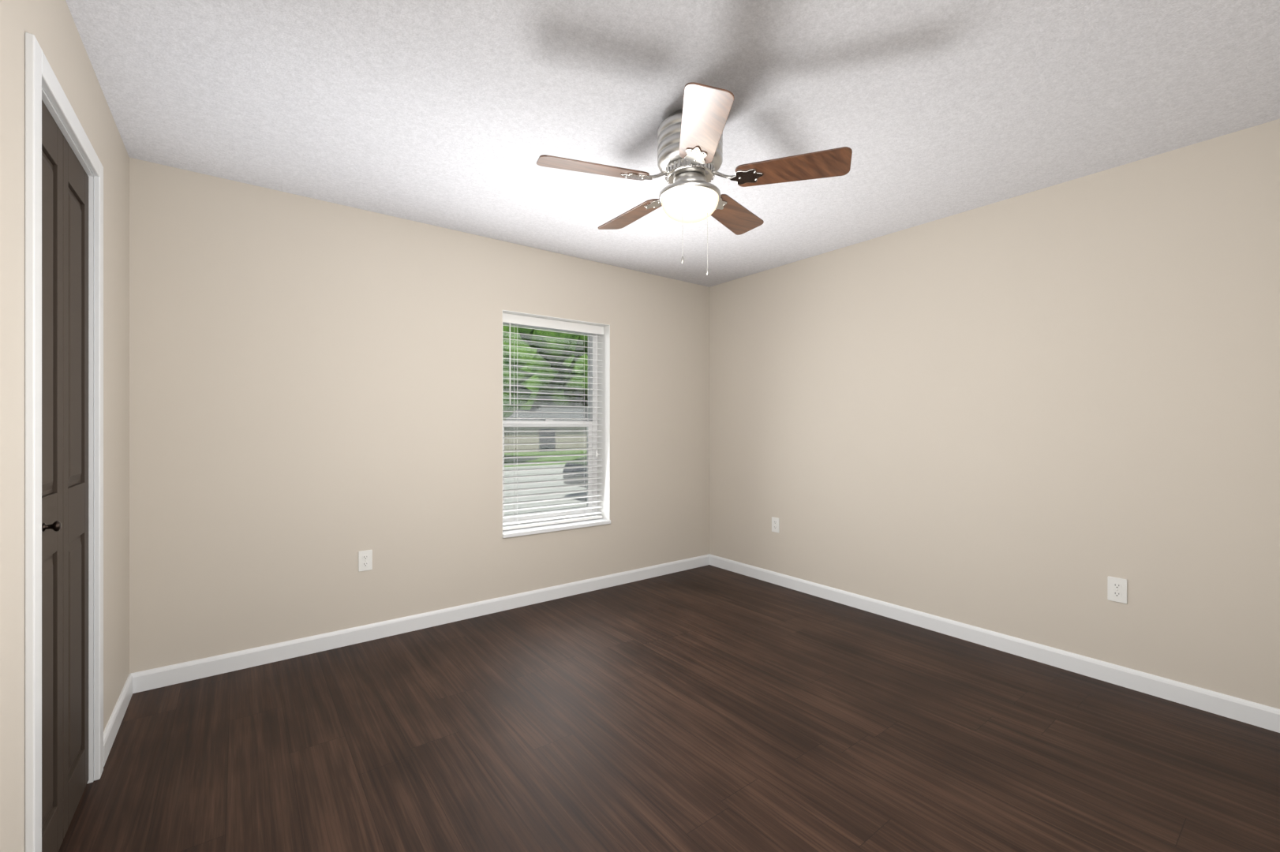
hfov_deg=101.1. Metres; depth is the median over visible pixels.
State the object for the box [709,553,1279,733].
baseboard
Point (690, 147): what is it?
ceiling fan
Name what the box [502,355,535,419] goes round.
crown
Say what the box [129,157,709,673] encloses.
wall
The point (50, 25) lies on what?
wall
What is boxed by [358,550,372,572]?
electrical outlet
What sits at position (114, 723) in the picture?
baseboard
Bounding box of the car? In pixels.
[562,456,586,487]
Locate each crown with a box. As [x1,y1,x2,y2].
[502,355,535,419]
[562,353,587,404]
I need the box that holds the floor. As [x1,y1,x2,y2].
[58,565,1279,851]
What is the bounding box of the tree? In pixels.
[502,324,587,410]
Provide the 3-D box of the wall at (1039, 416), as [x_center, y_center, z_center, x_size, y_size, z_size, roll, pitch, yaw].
[1.792,-0.003,3.183,0.120,2.440,3.740,0,0,-37]
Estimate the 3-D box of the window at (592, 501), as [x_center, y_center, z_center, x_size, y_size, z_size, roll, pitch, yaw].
[-0.640,-0.025,3.829,0.855,1.485,0.234,0,0,-37]
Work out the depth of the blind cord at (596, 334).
4.01 m
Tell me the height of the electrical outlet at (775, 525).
0.114 m
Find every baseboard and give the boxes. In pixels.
[103,673,132,767]
[130,553,709,693]
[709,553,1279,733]
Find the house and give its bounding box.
[504,406,587,452]
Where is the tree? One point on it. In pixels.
(557, 354)
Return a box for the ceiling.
[65,0,1279,287]
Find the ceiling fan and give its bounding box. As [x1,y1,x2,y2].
[536,82,852,275]
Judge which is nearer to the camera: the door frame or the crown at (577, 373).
the door frame
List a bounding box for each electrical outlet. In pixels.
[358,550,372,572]
[771,516,779,532]
[1107,576,1126,603]
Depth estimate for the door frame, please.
1.51 m
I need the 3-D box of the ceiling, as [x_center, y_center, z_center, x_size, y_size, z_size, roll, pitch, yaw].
[0.204,-1.273,2.124,3.930,0.100,3.980,0,0,-37]
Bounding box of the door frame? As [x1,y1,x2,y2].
[24,32,103,851]
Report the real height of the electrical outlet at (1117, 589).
0.114 m
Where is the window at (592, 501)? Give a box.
[502,310,610,531]
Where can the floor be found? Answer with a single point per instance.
(709, 709)
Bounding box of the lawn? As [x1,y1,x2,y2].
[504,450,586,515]
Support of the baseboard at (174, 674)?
attached to the wall at (316, 396)
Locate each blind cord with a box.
[509,322,517,526]
[595,333,597,456]
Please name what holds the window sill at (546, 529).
in the wall at (316, 396)
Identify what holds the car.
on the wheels
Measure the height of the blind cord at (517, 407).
1.412 m
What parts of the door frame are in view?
closet door leaf, closet door leaf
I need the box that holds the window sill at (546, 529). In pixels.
[502,518,610,538]
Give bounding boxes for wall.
[0,0,129,851]
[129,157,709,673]
[709,119,1279,709]

